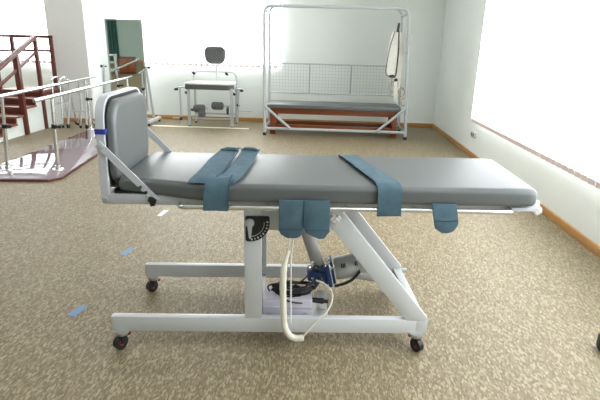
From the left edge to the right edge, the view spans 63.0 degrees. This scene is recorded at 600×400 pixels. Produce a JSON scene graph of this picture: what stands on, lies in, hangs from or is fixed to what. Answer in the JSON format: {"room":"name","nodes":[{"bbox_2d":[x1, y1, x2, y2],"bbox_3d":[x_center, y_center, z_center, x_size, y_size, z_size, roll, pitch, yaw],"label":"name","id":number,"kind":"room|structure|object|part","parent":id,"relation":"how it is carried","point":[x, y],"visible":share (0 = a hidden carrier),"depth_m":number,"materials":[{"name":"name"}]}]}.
{"room":"physical therapy room","nodes":[
{"label":"physical therapy room","id":0,"kind":"room"},
{"bbox_2d":[43,0,102,118],"bbox_3d":[-4.143,-2.961,8.960,0.690,3.000,0.480,2,18,2],"label":"column","id":1,"kind":"structure","parent":0,"point":[72,26],"depth_m":8.81,"materials":[{"name":"paint"}]},
{"bbox_2d":[63,118,94,122],"bbox_3d":[-4.180,-1.568,9.405,0.728,0.075,0.518,2,18,2],"label":"trim","id":2,"kind":"structure","parent":1,"relation":"attached to","point":[65,119],"depth_m":9.16,"materials":[{"name":"brown wood"}]},
{"bbox_2d":[0,0,446,123],"bbox_3d":[-3.005,-3.121,9.557,11.360,3.000,0.250,2,18,2],"label":"wall","id":3,"kind":"structure","parent":0,"point":[309,35],"depth_m":9.42,"materials":[{"name":"paint"}]},
{"bbox_2d":[0,0,50,62],"bbox_3d":[-5.779,-3.594,9.367,2.700,1.842,0.108,2,18,2],"label":"vertical blind","id":4,"kind":"object","parent":3,"relation":"attached to","point":[18,17],"visible":0.4,"depth_m":9.38,"materials":[{"name":"white"}]},
{"bbox_2d":[115,0,278,67],"bbox_3d":[-1.880,-3.454,9.200,3.210,1.812,0.108,2,18,2],"label":"window","id":5,"kind":"structure","parent":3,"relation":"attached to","point":[174,31],"depth_m":9.23,"materials":[{"name":"white glass"}]},
{"bbox_2d":[279,0,282,64],"bbox_3d":[-1.870,-3.489,9.405,3.110,1.650,0.050,2,18,2],"label":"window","id":6,"kind":"structure","parent":3,"relation":"in","point":[280,1],"depth_m":9.38,"materials":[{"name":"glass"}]},
{"bbox_3d":[-1.870,-3.489,9.405,3.010,1.550,0.010,2,18,2],"label":"pane","id":7,"kind":"part","parent":6,"relation":"part of","materials":[{"name":"glass"}]},
{"bbox_2d":[147,114,432,126],"bbox_3d":[-3.048,-1.687,9.873,11.360,0.075,0.018,2,18,2],"label":"baseboard","id":8,"kind":"structure","parent":3,"relation":"attached to","point":[148,115],"depth_m":9.77,"materials":[{"name":"brown wood"}]},
{"bbox_2d":[0,119,599,399],"bbox_3d":[-3.358,0.198,4.215,11.560,0.100,12.160,2,18,2],"label":"floor","id":9,"kind":"structure","parent":0,"point":[510,304],"depth_m":3.02,"materials":[{"name":"carpet"}]},
{"bbox_2d":[0,34,61,141],"bbox_3d":[-4.762,-1.827,7.763,0.832,1.535,2.249,2,18,2],"label":"stairs","id":10,"kind":"structure","parent":9,"relation":"on","point":[25,116],"depth_m":8.08,"materials":[{"name":"red wood"}]},
{"bbox_3d":[-5.081,-2.800,8.348,0.060,0.050,0.520,2,18,2],"label":"handrail","id":11,"kind":"part","parent":10,"relation":"part of","materials":[{"name":"red wood"}]},
{"bbox_3d":[-5.087,-2.572,8.420,0.035,0.040,0.520,2,18,2],"label":"handrail","id":12,"kind":"part","parent":10,"relation":"part of","materials":[{"name":"red wood"}]},
{"bbox_3d":[-5.087,-2.148,8.828,0.055,1.485,0.055,2,18,2],"label":"railing post","id":13,"kind":"part","parent":10,"relation":"part of","materials":[{"name":"red wood"}]},
{"bbox_3d":[-4.391,-1.918,7.471,0.035,0.657,1.441,2,18,2],"label":"handrail","id":14,"kind":"part","parent":10,"relation":"part of","materials":[{"name":"red wood"}]},
{"bbox_3d":[-4.390,-2.084,7.340,0.070,0.746,1.637,2,18,2],"label":"handrail","id":15,"kind":"part","parent":10,"relation":"part of","materials":[{"name":"red wood"}]},
{"bbox_3d":[-4.392,-1.643,7.721,0.075,1.230,0.075,2,18,2],"label":"railing post","id":16,"kind":"part","parent":10,"relation":"part of","materials":[{"name":"red wood"}]},
{"bbox_3d":[-4.412,-1.362,7.990,0.020,0.530,1.980,2,18,2],"label":"panel","id":17,"kind":"part","parent":10,"relation":"part of","materials":[{"name":"paint"}]},
{"bbox_3d":[-4.718,-2.865,8.581,0.760,0.050,0.060,2,18,2],"label":"handrail","id":18,"kind":"part","parent":10,"relation":"part of","materials":[{"name":"red wood"}]},
{"bbox_3d":[-4.709,-2.641,8.651,0.730,0.040,0.035,2,18,2],"label":"handrail","id":19,"kind":"part","parent":10,"relation":"part of","materials":[{"name":"red wood"}]},
{"bbox_3d":[-4.359,-1.940,8.235,0.055,1.485,0.055,2,18,2],"label":"railing post","id":20,"kind":"part","parent":10,"relation":"part of","materials":[{"name":"red wood"}]},
{"bbox_3d":[-4.388,-2.120,8.799,0.055,1.485,0.055,2,18,2],"label":"railing post","id":21,"kind":"part","parent":10,"relation":"part of","materials":[{"name":"red wood"}]},
{"bbox_2d":[51,76,76,127],"bbox_3d":[-4.179,-1.741,8.650,0.179,0.866,0.446,4,18,8],"label":"walker","id":22,"kind":"object","parent":9,"relation":"on","point":[60,79],"visible":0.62,"depth_m":8.56,"materials":[{"name":"silver metal"}]},
{"bbox_3d":[-4.250,-1.753,8.650,0.034,0.847,0.420,4,18,8],"label":"frame","id":23,"kind":"part","parent":22,"relation":"part of","materials":[{"name":"silver metal"}]},
{"bbox_3d":[-4.111,-1.748,8.644,0.034,0.847,0.420,4,18,8],"label":"frame","id":24,"kind":"part","parent":22,"relation":"part of","materials":[{"name":"silver metal"}]},
{"bbox_2d":[0,75,131,181],"bbox_3d":[-3.233,-1.129,6.763,1.006,0.890,4.425,0,18,-4],"label":"bars","id":25,"kind":"object","parent":9,"relation":"on","point":[58,160],"visible":0.81,"depth_m":5.97,"materials":[{"name":"metal"}]},
{"bbox_3d":[-3.311,-0.981,5.467,0.057,0.313,0.034,2,18,2],"label":"post","id":26,"kind":"part","parent":25,"relation":"part of","materials":[{"name":"silver metal"}]},
{"bbox_3d":[-3.351,-0.593,5.592,0.085,0.511,0.048,2,18,2],"label":"post","id":27,"kind":"part","parent":25,"relation":"part of","materials":[{"name":"silver metal"}]},
{"bbox_3d":[-3.402,-1.523,6.582,0.039,0.039,4.342,0,18,-5],"label":"handrail","id":28,"kind":"part","parent":25,"relation":"part of","materials":[{"name":"silver metal"}]},
{"bbox_3d":[-2.791,-0.988,5.531,0.043,0.312,0.034,2,18,2],"label":"post","id":29,"kind":"part","parent":25,"relation":"part of","materials":[{"name":"silver metal"}]},
{"bbox_3d":[-2.813,-0.599,5.656,0.063,0.509,0.048,2,18,2],"label":"post","id":30,"kind":"part","parent":25,"relation":"part of","materials":[{"name":"silver metal"}]},
{"bbox_3d":[-2.884,-1.616,6.918,0.039,0.039,3.877,0,18,-4],"label":"handrail","id":31,"kind":"part","parent":25,"relation":"part of","materials":[{"name":"silver metal"}]},
{"bbox_3d":[-3.539,-1.831,8.120,0.040,0.312,0.034,2,18,2],"label":"post","id":32,"kind":"part","parent":25,"relation":"part of","materials":[{"name":"silver metal"}]},
{"bbox_3d":[-3.542,-1.442,8.243,0.058,0.508,0.048,2,18,2],"label":"post","id":33,"kind":"part","parent":25,"relation":"part of","materials":[{"name":"silver metal"}]},
{"bbox_2d":[68,305,87,316],"bbox_3d":[-1.285,0.639,2.829,0.052,0.002,0.125,5,18,11],"label":"tape","id":34,"kind":"object","parent":9,"relation":"on","point":[76,311],"visible":1,"depth_m":2.83,"materials":[{"name":"blue plastic"}]},
{"bbox_2d":[63,79,94,128],"bbox_3d":[-3.850,-1.694,8.560,0.367,0.844,0.404,2,18,2],"label":"walker","id":35,"kind":"object","parent":9,"relation":"on","point":[81,110],"visible":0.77,"depth_m":8.49,"materials":[{"name":"silver metal"}]},
{"bbox_3d":[-4.003,-1.698,8.468,0.064,0.788,0.178,2,18,2],"label":"leg","id":36,"kind":"part","parent":35,"relation":"part of","materials":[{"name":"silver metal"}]},
{"bbox_3d":[-3.847,-1.843,8.574,0.040,0.520,0.040,2,18,2],"label":"post","id":37,"kind":"part","parent":35,"relation":"part of","materials":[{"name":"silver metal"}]},
{"bbox_3d":[-3.703,-1.686,8.456,0.064,0.788,0.178,2,18,2],"label":"leg","id":38,"kind":"part","parent":35,"relation":"part of","materials":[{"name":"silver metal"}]},
{"bbox_2d":[121,248,133,255],"bbox_3d":[-1.282,0.383,3.635,0.045,0.002,0.140,4,18,7],"label":"tape","id":39,"kind":"object","parent":9,"relation":"on","point":[128,250],"visible":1,"depth_m":3.63,"materials":[{"name":"blue plastic"}]},
{"bbox_2d":[100,18,160,125],"bbox_3d":[-3.208,-2.346,9.010,1.035,1.845,0.700,2,18,2],"label":"mirror","id":40,"kind":"object","parent":9,"relation":"on","point":[124,37],"visible":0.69,"depth_m":8.92,"materials":[{"name":"clear glass"}]},
{"bbox_2d":[157,210,167,215],"bbox_3d":[-1.251,0.118,4.469,0.045,0.002,0.170,4,18,7],"label":"tape","id":41,"kind":"object","parent":9,"relation":"on","point":[163,212],"visible":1,"depth_m":4.45,"materials":[{"name":"white plastic"}]},
{"bbox_2d":[152,125,248,128],"bbox_3d":[-1.831,-1.339,8.997,1.790,0.002,0.110,2,18,2],"label":"floor strip","id":42,"kind":"object","parent":9,"relation":"on","point":[152,125],"visible":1,"depth_m":8.99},
{"bbox_2d":[173,46,251,127],"bbox_3d":[-1.598,-2.071,8.981,1.460,1.420,0.706,2,18,2],"label":"chair","id":43,"kind":"object","parent":9,"relation":"on","point":[215,55],"visible":1,"depth_m":8.95,"materials":[{"name":"grey metal"}]},
{"bbox_3d":[-2.183,-1.722,8.974,0.028,0.670,0.028,2,18,2],"label":"lever","id":44,"kind":"part","parent":43,"relation":"part of","materials":[{"name":"white metal"}]},
{"bbox_3d":[-2.033,-1.709,8.970,0.050,0.685,0.035,2,18,2],"label":"leg","id":45,"kind":"part","parent":43,"relation":"part of","materials":[{"name":"white metal"}]},
{"bbox_3d":[-2.009,-1.851,9.417,0.035,0.685,0.035,2,18,2],"label":"leg","id":46,"kind":"part","parent":43,"relation":"part of","materials":[{"name":"white metal"}]},
{"bbox_3d":[-1.660,-2.099,9.031,0.810,0.090,0.510,2,18,2],"label":"seat","id":47,"kind":"part","parent":43,"relation":"part of","materials":[{"name":"grey plastic"}]},
{"bbox_3d":[-1.624,-2.150,9.007,0.860,0.026,0.560,2,18,2],"label":"seat","id":48,"kind":"part","parent":43,"relation":"part of","materials":[{"name":"white fabric"}]},
{"bbox_3d":[-1.626,-1.800,9.174,0.790,0.575,0.485,2,18,2],"label":"frame","id":49,"kind":"part","parent":43,"relation":"part of","materials":[{"name":"white metal"}]},
{"bbox_3d":[-1.571,-2.677,9.057,0.392,0.310,0.062,2,18,2],"label":"backrest","id":50,"kind":"part","parent":43,"relation":"part of","materials":[{"name":"grey plastic"}]},
{"bbox_3d":[-1.244,-1.678,8.937,0.050,0.685,0.035,2,18,2],"label":"leg","id":51,"kind":"part","parent":43,"relation":"part of","materials":[{"name":"white metal"}]},
{"bbox_3d":[-1.220,-1.819,9.384,0.035,0.685,0.035,2,18,2],"label":"leg","id":52,"kind":"part","parent":43,"relation":"part of","materials":[{"name":"white metal"}]},
{"bbox_3d":[-1.123,-1.699,8.939,0.070,0.641,0.020,15,22,37],"label":"lever","id":53,"kind":"part","parent":43,"relation":"part of","materials":[{"name":"white metal"}]},
{"bbox_2d":[94,87,541,351],"bbox_3d":[0.093,0.080,2.622,2.068,1.262,0.747,1,18,-2],"label":"table","id":54,"kind":"object","parent":9,"relation":"on","point":[476,185],"depth_m":2.43,"materials":[{"name":"white metal"}]},
{"bbox_3d":[-0.893,-0.314,2.476,0.044,0.473,0.610,1,18,-2],"label":"backrest frame","id":55,"kind":"part","parent":54,"relation":"part of","materials":[{"name":"white metal"}]},
{"bbox_2d":[106,92,148,182],"bbox_3d":[-0.855,-0.325,2.466,0.042,0.398,0.543,1,18,-2],"label":"backrest cushion","id":56,"kind":"object","parent":54,"relation":"on","point":[126,112],"depth_m":2.35,"materials":[{"name":"grey leather"}]},
{"bbox_3d":[-0.675,0.007,2.243,0.040,0.043,0.021,1,18,-2],"label":"locking knob","id":57,"kind":"part","parent":54,"relation":"part of","materials":[{"name":"black plastic"}]},
{"bbox_2d":[187,147,259,210],"bbox_3d":[-0.366,-0.133,2.514,0.232,0.163,0.714,3,18,4],"label":"strap","id":58,"kind":"object","parent":54,"relation":"on","point":[216,183],"visible":1,"depth_m":2.28,"materials":[{"name":"blue fabric"}]},
{"bbox_3d":[-0.229,0.315,2.397,0.083,0.584,0.040,1,18,-2],"label":"post","id":59,"kind":"part","parent":54,"relation":"part of","materials":[{"name":"white metal"}]},
{"bbox_3d":[-0.242,0.131,2.973,0.083,0.584,0.040,1,18,-2],"label":"post","id":60,"kind":"part","parent":54,"relation":"part of","materials":[{"name":"white metal"}]},
{"bbox_3d":[-0.152,0.537,2.787,1.592,0.080,0.645,1,18,-2],"label":"frame","id":61,"kind":"part","parent":54,"relation":"part of","materials":[{"name":"white metal"}]},
{"bbox_3d":[-0.040,0.382,2.384,0.011,0.495,0.020,17,24,41],"label":"thin rod","id":62,"kind":"part","parent":54,"relation":"part of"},
{"bbox_3d":[-0.021,0.452,2.576,0.313,0.154,0.156,-4,19,-18],"label":"cable coil","id":63,"kind":"part","parent":54,"relation":"part of","materials":[{"name":"black rubber"}]},
{"bbox_2d":[262,288,327,314],"bbox_3d":[-0.028,0.555,2.630,0.360,0.123,0.230,1,18,-2],"label":"box","id":64,"kind":"object","parent":54,"relation":"on","point":[270,300],"depth_m":2.54,"materials":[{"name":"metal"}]},
{"bbox_2d":[279,200,329,238],"bbox_3d":[0.020,0.091,2.229,0.234,0.188,0.017,1,18,-2],"label":"strap","id":65,"kind":"object","parent":54,"relation":"hanging from","point":[295,216],"visible":1,"depth_m":2.22,"materials":[{"name":"blue fabric"}]},
{"bbox_3d":[0.104,-0.080,2.572,2.042,0.047,0.610,1,18,-2],"label":"bed frame","id":66,"kind":"part","parent":54,"relation":"part of","materials":[{"name":"white metal"}]},
{"bbox_3d":[0.145,-0.121,2.531,1.977,0.089,0.665,1,18,-2],"label":"mattress","id":67,"kind":"part","parent":54,"relation":"part of","materials":[{"name":"grey leather"}]},
{"bbox_3d":[0.213,0.037,2.252,1.557,0.025,0.062,1,18,-2],"label":"rail","id":68,"kind":"part","parent":54,"relation":"part of","materials":[{"name":"silver metal"}]},
{"bbox_3d":[0.265,0.366,2.718,0.169,0.150,0.128,1,18,-2],"label":"actuator motor","id":69,"kind":"part","parent":54,"relation":"part of","materials":[{"name":"grey plastic"}]},
{"bbox_3d":[0.390,0.401,2.743,0.222,0.137,0.103,1,18,-2],"label":"actuator arm","id":70,"kind":"part","parent":54,"relation":"part of"},
{"bbox_2d":[338,155,402,215],"bbox_3d":[0.340,-0.098,2.519,0.112,0.149,0.701,-2,18,-11],"label":"strap","id":71,"kind":"object","parent":54,"relation":"hanging from","point":[390,192],"visible":1,"depth_m":2.22,"materials":[{"name":"blue fabric"}]},
{"bbox_2d":[425,203,458,232],"bbox_3d":[0.649,0.085,2.248,0.160,0.143,0.019,1,18,-2],"label":"strap","id":72,"kind":"object","parent":54,"relation":"hanging from","point":[445,216],"visible":1,"depth_m":2.24,"materials":[{"name":"blue fabric"}]},
{"bbox_2d":[267,100,400,137],"bbox_3d":[0.575,-1.426,8.619,2.260,0.520,0.670,2,18,2],"label":"couch","id":73,"kind":"object","parent":9,"relation":"on","point":[277,106],"visible":0.79,"depth_m":8.38,"materials":[{"name":"grey leather"}]},
{"bbox_3d":[-0.470,-1.331,8.501,0.090,0.357,0.090,2,18,2],"label":"leg","id":74,"kind":"part","parent":73,"relation":"part of","materials":[{"name":"orange wood"}]},
{"bbox_3d":[1.607,-1.249,8.414,0.090,0.357,0.090,2,18,2],"label":"leg","id":75,"kind":"part","parent":73,"relation":"part of","materials":[{"name":"orange wood"}]},
{"bbox_2d":[263,4,410,139],"bbox_3d":[0.626,-2.196,8.373,2.452,2.137,0.833,2,18,2],"label":"cage","id":76,"kind":"object","parent":9,"relation":"on","point":[271,6],"visible":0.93,"depth_m":8.29,"materials":[{"name":"grey metal"}]},
{"bbox_2d":[268,17,269,62],"bbox_3d":[-0.507,-2.613,7.960,0.031,0.766,0.029,-13,23,-39],"label":"hanging chain","id":77,"kind":"object","parent":76,"relation":"hanging from","point":[268,17],"visible":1,"depth_m":7.95,"materials":[{"name":"metal"}]},
{"bbox_3d":[-0.182,-2.193,8.821,0.736,0.536,0.026,2,18,2],"label":"frame","id":78,"kind":"part","parent":76,"relation":"part of","materials":[{"name":"grey metal"}]},
{"bbox_3d":[0.541,-2.164,8.791,0.766,0.536,0.026,2,18,2],"label":"frame","id":79,"kind":"part","parent":76,"relation":"part of","materials":[{"name":"grey metal"}]},
{"bbox_3d":[1.275,-2.136,8.760,0.756,0.536,0.026,2,18,2],"label":"frame","id":80,"kind":"part","parent":76,"relation":"part of","materials":[{"name":"grey metal"}]},
{"bbox_2d":[385,23,404,91],"bbox_3d":[1.551,-2.317,8.002,0.286,1.080,0.105,2,18,2],"label":"sling","id":81,"kind":"object","parent":76,"relation":"hanging from","point":[395,56],"visible":1,"depth_m":7.98,"materials":[{"name":"white fabric"}]},
{"bbox_3d":[1.526,-2.386,7.985,0.205,0.660,0.060,2,18,2],"label":"panel","id":82,"kind":"part","parent":81,"relation":"part of","materials":[{"name":"white fabric"}]},
{"bbox_3d":[1.627,-2.258,8.051,0.133,0.940,0.040,2,18,2],"label":"panel","id":83,"kind":"part","parent":81,"relation":"part of","materials":[{"name":"white fabric"}]},
{"bbox_2d":[389,81,404,105],"bbox_3d":[1.624,-1.768,8.143,0.307,0.406,0.038,2,18,2],"label":"bundle","id":84,"kind":"object","parent":76,"relation":"hanging from","point":[395,85],"visible":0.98,"depth_m":8.12,"materials":[{"name":"white fabric"}]},
{"bbox_2d":[596,333,599,350],"bbox_3d":[1.590,0.735,2.563,0.050,0.125,0.070,2,18,2],"label":"equipment caster","id":85,"kind":"object","parent":9,"relation":"on","point":[598,337],"visible":1,"depth_m":2.57,"materials":[{"name":"black plastic"}]},
{"bbox_2d":[433,0,599,245],"bbox_3d":[2.482,-1.088,3.623,0.250,3.000,12.210,2,18,2],"label":"wall","id":86,"kind":"structure","parent":0,"point":[574,200],"depth_m":6.93,"materials":[{"name":"paint"}]},
{"bbox_2d":[470,131,475,137],"bbox_3d":[2.476,-0.935,7.001,0.032,0.080,0.170,2,18,2],"label":"wall socket","id":87,"kind":"object","parent":86,"relation":"attached to","point":[473,134],"visible":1,"depth_m":6.94,"materials":[{"name":"plastic"}]},
{"bbox_2d":[432,124,599,257],"bbox_3d":[2.305,0.340,3.944,0.018,0.075,11.942,2,18,2],"label":"baseboard","id":88,"kind":"structure","parent":86,"relation":"attached to","point":[585,241],"depth_m":4.36,"materials":[{"name":"brown wood"}]},
{"bbox_2d":[471,0,599,188],"bbox_3d":[2.295,-1.212,3.357,0.108,2.332,6.660,2,18,2],"label":"window","id":89,"kind":"structure","parent":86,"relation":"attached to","point":[538,78],"depth_m":4.61,"materials":[{"name":"white glass"}]}
]}

